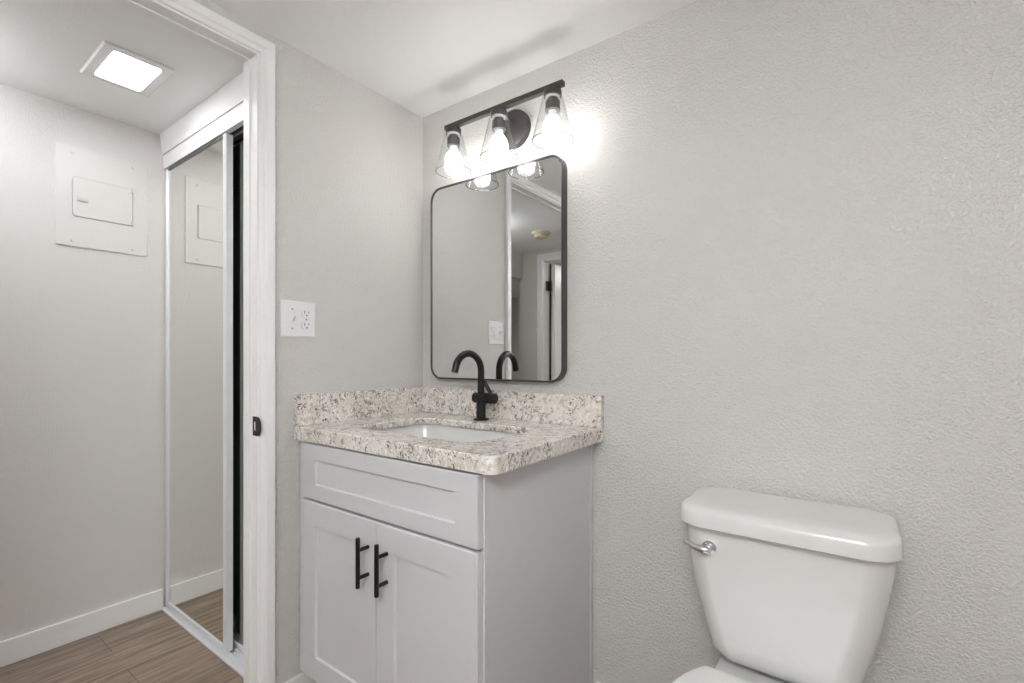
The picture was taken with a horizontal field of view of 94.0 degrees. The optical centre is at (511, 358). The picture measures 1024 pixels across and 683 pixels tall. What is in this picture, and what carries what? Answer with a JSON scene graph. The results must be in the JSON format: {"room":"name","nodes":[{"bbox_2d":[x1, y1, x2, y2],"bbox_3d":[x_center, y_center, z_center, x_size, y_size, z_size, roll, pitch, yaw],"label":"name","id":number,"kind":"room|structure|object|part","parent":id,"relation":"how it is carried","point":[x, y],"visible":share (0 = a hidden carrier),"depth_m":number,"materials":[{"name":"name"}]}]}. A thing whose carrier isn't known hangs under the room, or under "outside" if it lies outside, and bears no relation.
{"room":"bathroom","nodes":[
{"label":"bathroom","id":0,"kind":"room"},
{"bbox_2d":[0,83,166,641],"bbox_3d":[-1.866,0.060,1.854,0.100,2.140,2.200,0,0,36],"label":"wall","id":1,"kind":"structure","parent":0,"point":[83,330],"depth_m":1.92,"materials":[{"name":"white paint"}]},
{"bbox_2d":[0,589,163,667],"bbox_3d":[-2.022,1.084,1.545,0.013,0.092,1.516,0,0,36],"label":"baseboard","id":2,"kind":"structure","parent":1,"relation":"attached to","point":[15,649],"depth_m":1.92,"materials":[{"name":"white paint"}]},
{"bbox_2d":[55,141,146,256],"bbox_3d":[-1.697,-0.652,1.987,0.015,0.404,0.298,0,0,36],"label":"electrical panel","id":3,"kind":"object","parent":1,"relation":"attached to","point":[101,198],"visible":1,"depth_m":1.98,"materials":[{"name":"white paint"}]},
{"bbox_3d":[-1.700,-0.651,1.988,0.008,0.156,0.194,0,0,36],"label":"panel door","id":4,"kind":"part","parent":3,"relation":"part of","materials":[{"name":"white paint"}]},
{"bbox_2d":[166,133,232,652],"bbox_3d":[-1.319,0.129,1.994,0.606,1.966,0.025,0,0,36],"label":"sliding closet door","id":5,"kind":"structure","parent":1,"relation":"in","point":[199,188],"depth_m":1.94,"materials":[{"name":"white mirror"}]},
{"bbox_3d":[-1.322,-0.851,1.992,0.552,0.007,0.015,0,0,36],"label":"rail","id":6,"kind":"part","parent":5,"relation":"part of","materials":[{"name":"silver metal"}]},
{"bbox_3d":[-1.322,1.105,1.992,0.552,0.016,0.015,0,0,36],"label":"rail","id":7,"kind":"part","parent":5,"relation":"part of","materials":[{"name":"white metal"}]},
{"bbox_2d":[160,72,243,169],"bbox_3d":[-1.152,-0.934,1.861,1.045,0.152,0.046,0,0,36],"label":"trim","id":8,"kind":"structure","parent":1,"relation":"attached to","point":[221,113],"depth_m":1.89,"materials":[{"name":"white paint"}]},
{"bbox_2d":[0,610,243,682],"bbox_3d":[-2.125,1.145,0.154,6.450,0.090,5.450,0,0,36],"label":"floor","id":9,"kind":"structure","parent":0,"point":[153,647],"depth_m":1.79,"materials":[{"name":"brown wood"}]},
{"bbox_2d":[300,440,592,682],"bbox_3d":[-0.226,0.676,1.468,0.758,0.848,0.582,0,0,36],"label":"vanity cabinet","id":10,"kind":"object","parent":9,"relation":"on","point":[411,571],"visible":0.77,"depth_m":1.23,"materials":[{"name":"grey paint"}]},
{"bbox_3d":[-0.494,0.694,1.364,0.352,0.530,0.020,0,0,36],"label":"door","id":11,"kind":"part","parent":10,"relation":"part of","materials":[{"name":"grey paint"}]},
{"bbox_3d":[-0.394,0.532,1.254,0.012,0.131,0.040,0,0,36],"label":"handle","id":12,"kind":"part","parent":10,"relation":"part of","materials":[{"name":"black metal"}]},
{"bbox_3d":[-0.332,0.532,1.209,0.012,0.131,0.040,0,0,36],"label":"handle","id":13,"kind":"part","parent":10,"relation":"part of","materials":[{"name":"black metal"}]},
{"bbox_3d":[-0.352,0.339,1.260,0.700,0.164,0.020,0,0,36],"label":"drawer","id":14,"kind":"part","parent":10,"relation":"part of","materials":[{"name":"grey paint"}]},
{"bbox_3d":[-0.210,0.694,1.156,0.346,0.530,0.020,0,0,36],"label":"door","id":15,"kind":"part","parent":10,"relation":"part of","materials":[{"name":"grey paint"}]},
{"bbox_2d":[294,387,603,474],"bbox_3d":[-0.201,0.182,1.474,0.796,0.138,0.544,0,0,36],"label":"countertop","id":16,"kind":"structure","parent":10,"relation":"on","point":[547,425],"depth_m":1.49,"materials":[{"name":"beige stone"}]},
{"bbox_2d":[376,424,517,441],"bbox_3d":[-0.208,0.306,1.452,0.546,0.149,0.356,0,0,36],"label":"sink basin","id":17,"kind":"object","parent":16,"relation":"in","point":[436,431],"visible":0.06,"depth_m":1.64,"materials":[{"name":"white ceramic"}]},
{"bbox_2d":[451,350,497,420],"bbox_3d":[-0.125,0.091,1.597,0.092,0.240,0.158,0,0,36],"label":"faucet","id":18,"kind":"object","parent":16,"relation":"on","point":[480,398],"visible":1,"depth_m":1.63,"materials":[{"name":"black metal"}]},
{"bbox_3d":[-0.147,0.046,1.604,0.024,0.149,0.144,0,0,42],"label":"spout","id":19,"kind":"part","parent":18,"relation":"part of","materials":[{"name":"black metal"}]},
{"bbox_3d":[-0.081,0.103,1.630,0.040,0.053,0.014,0,0,36],"label":"lever","id":20,"kind":"part","parent":18,"relation":"part of","materials":[{"name":"black metal"}]},
{"bbox_2d":[671,486,903,682],"bbox_3d":[0.464,0.717,0.877,0.417,0.767,0.696,0,0,36],"label":"toilet","id":21,"kind":"object","parent":9,"relation":"on","point":[791,590],"visible":1,"depth_m":0.99,"materials":[{"name":"white ceramic"}]},
{"bbox_3d":[0.415,0.422,1.072,0.062,0.026,0.020,0,0,36],"label":"flush lever","id":22,"kind":"part","parent":21,"relation":"part of","materials":[{"name":"silver metal"}]},
{"bbox_3d":[0.400,0.686,0.790,0.376,0.019,0.480,0,0,36],"label":"seat lid","id":23,"kind":"part","parent":21,"relation":"part of","materials":[{"name":"white plastic"}]},
{"bbox_3d":[0.603,0.356,1.067,0.417,0.046,0.225,0,0,36],"label":"tank lid","id":24,"kind":"part","parent":21,"relation":"part of","materials":[{"name":"white ceramic"}]},
{"bbox_2d":[162,606,243,677],"bbox_3d":[-1.141,1.123,1.876,1.045,0.015,0.076,0,0,36],"label":"door track","id":25,"kind":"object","parent":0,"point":[234,658],"depth_m":1.85,"materials":[{"name":"white metal"}]},
{"bbox_2d":[193,0,422,682],"bbox_3d":[-1.085,0.045,1.004,0.075,2.110,2.350,0,0,36],"label":"wall","id":26,"kind":"structure","parent":0,"point":[349,157],"depth_m":1.60,"materials":[{"name":"white paint"}]},
{"bbox_2d":[111,0,258,682],"bbox_3d":[-0.994,0.093,1.129,0.075,2.014,0.770,0,0,36],"label":"trim","id":27,"kind":"structure","parent":26,"relation":"attached to","point":[154,10],"depth_m":1.41,"materials":[{"name":"white paint"}]},
{"bbox_2d":[156,0,274,682],"bbox_3d":[-0.957,0.080,1.102,0.016,2.041,0.824,0,0,36],"label":"trim","id":28,"kind":"structure","parent":26,"relation":"attached to","point":[192,9],"depth_m":1.41,"materials":[{"name":"white paint"}]},
{"bbox_2d":[230,125,243,139],"bbox_3d":[-1.126,-0.860,1.896,1.045,0.029,0.061,0,0,36],"label":"trim","id":29,"kind":"structure","parent":26,"relation":"attached to","point":[239,131],"depth_m":1.81,"materials":[{"name":"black metal"}]},
{"bbox_2d":[233,134,243,652],"bbox_3d":[-0.997,0.129,1.806,0.719,1.966,0.025,0,0,36],"label":"sliding closet door","id":30,"kind":"structure","parent":26,"relation":"in","point":[238,143],"depth_m":1.83,"materials":[{"name":"black mirror"}]},
{"bbox_3d":[-0.999,1.105,1.803,0.663,0.016,0.015,0,0,36],"label":"rail","id":31,"kind":"part","parent":30,"relation":"part of","materials":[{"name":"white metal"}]},
{"bbox_2d":[253,416,260,435],"bbox_3d":[-0.748,0.199,1.400,0.046,0.056,0.002,0,0,36],"label":"strike plate","id":32,"kind":"object","parent":26,"relation":"attached to","point":[256,420],"visible":1,"depth_m":1.40,"materials":[{"name":"black metal"}]},
{"bbox_2d":[281,300,314,337],"bbox_3d":[-0.664,-0.123,1.498,0.020,0.113,0.114,0,0,36],"label":"switch plate","id":33,"kind":"object","parent":26,"relation":"attached to","point":[297,317],"visible":1,"depth_m":1.50,"materials":[{"name":"white plastic"}]},
{"bbox_2d":[301,322,311,329],"bbox_3d":[-0.653,-0.104,1.518,0.003,0.025,0.033,0,0,36],"label":"receptacle","id":34,"kind":"object","parent":33,"relation":"attached to","point":[304,325],"depth_m":1.52,"materials":[{"name":"grey plastic"}]},
{"bbox_2d":[301,309,311,317],"bbox_3d":[-0.653,-0.143,1.518,0.003,0.025,0.033,0,0,36],"label":"receptacle","id":35,"kind":"object","parent":33,"relation":"attached to","point":[305,313],"depth_m":1.52,"materials":[{"name":"white plastic"}]},
{"bbox_2d":[284,672,316,682],"bbox_3d":[-0.669,1.046,1.498,0.013,0.107,0.138,0,0,36],"label":"baseboard","id":36,"kind":"structure","parent":26,"relation":"attached to","point":[302,677],"depth_m":1.50,"materials":[{"name":"white paint"}]},
{"bbox_2d":[0,0,696,133],"bbox_3d":[-2.166,-1.032,0.184,6.350,0.117,5.450,0,0,36],"label":"ceiling","id":37,"kind":"structure","parent":0,"point":[427,57],"depth_m":1.49,"materials":[{"name":"white paint"}]},
{"bbox_2d":[80,40,175,96],"bbox_3d":[-1.348,-1.006,1.676,0.287,0.007,0.199,0,0,36],"label":"recessed light","id":38,"kind":"object","parent":37,"relation":"in","point":[111,63],"visible":1,"depth_m":1.66,"materials":[{"name":"white plastic"}]},
{"bbox_2d":[95,51,160,90],"bbox_3d":[-1.348,-1.006,1.676,0.219,0.006,0.131,0,0,36],"label":"diffuser","id":39,"kind":"object","parent":38,"relation":"attached to","point":[120,68],"depth_m":1.67,"materials":[{"name":"white plastic"}]},
{"bbox_2d":[423,0,1023,682],"bbox_3d":[0.788,-0.020,1.151,2.925,2.300,0.100,0,0,36],"label":"wall","id":40,"kind":"structure","parent":0,"point":[795,228],"depth_m":1.17,"materials":[{"name":"white paint"}]},
{"bbox_2d":[430,155,566,382],"bbox_3d":[-0.070,-0.289,1.698,0.594,0.735,0.028,0,0,36],"label":"wall mirror","id":41,"kind":"object","parent":40,"relation":"attached to","point":[498,239],"visible":1,"depth_m":1.66,"materials":[{"name":"black mirror"}]},
{"bbox_2d":[444,79,564,171],"bbox_3d":[-0.030,-0.757,1.583,0.536,0.199,0.168,0,0,36],"label":"vanity light","id":42,"kind":"object","parent":40,"relation":"attached to","point":[511,129],"visible":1,"depth_m":1.56,"materials":[{"name":"brown metal"}]},
{"bbox_2d":[445,125,461,171],"bbox_3d":[-0.206,-0.738,1.687,0.061,0.152,0.061,0,0,36],"label":"bulb","id":43,"kind":"object","parent":42,"relation":"attached to","point":[453,160],"depth_m":1.67,"materials":[{"name":"white glass"}]},
{"bbox_2d":[490,107,507,157],"bbox_3d":[-0.043,-0.738,1.567,0.061,0.152,0.061,0,0,36],"label":"bulb","id":44,"kind":"object","parent":42,"relation":"attached to","point":[498,144],"depth_m":1.55,"materials":[{"name":"white glass"}]},
{"bbox_3d":[-0.023,-0.816,1.611,0.016,0.028,0.077,0,0,36],"label":"arm","id":45,"kind":"part","parent":42,"relation":"part of","materials":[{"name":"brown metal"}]},
{"bbox_2d":[543,86,562,140],"bbox_3d":[0.123,-0.738,1.445,0.061,0.152,0.061,0,0,36],"label":"bulb","id":46,"kind":"object","parent":42,"relation":"attached to","point":[552,126],"depth_m":1.43,"materials":[{"name":"white glass"}]},
{"bbox_2d":[422,387,603,427],"bbox_3d":[-0.046,0.162,1.686,0.796,0.098,0.020,0,0,36],"label":"backsplash","id":47,"kind":"structure","parent":40,"relation":"attached to","point":[552,408],"depth_m":1.60,"materials":[{"name":"beige stone"}]}
]}

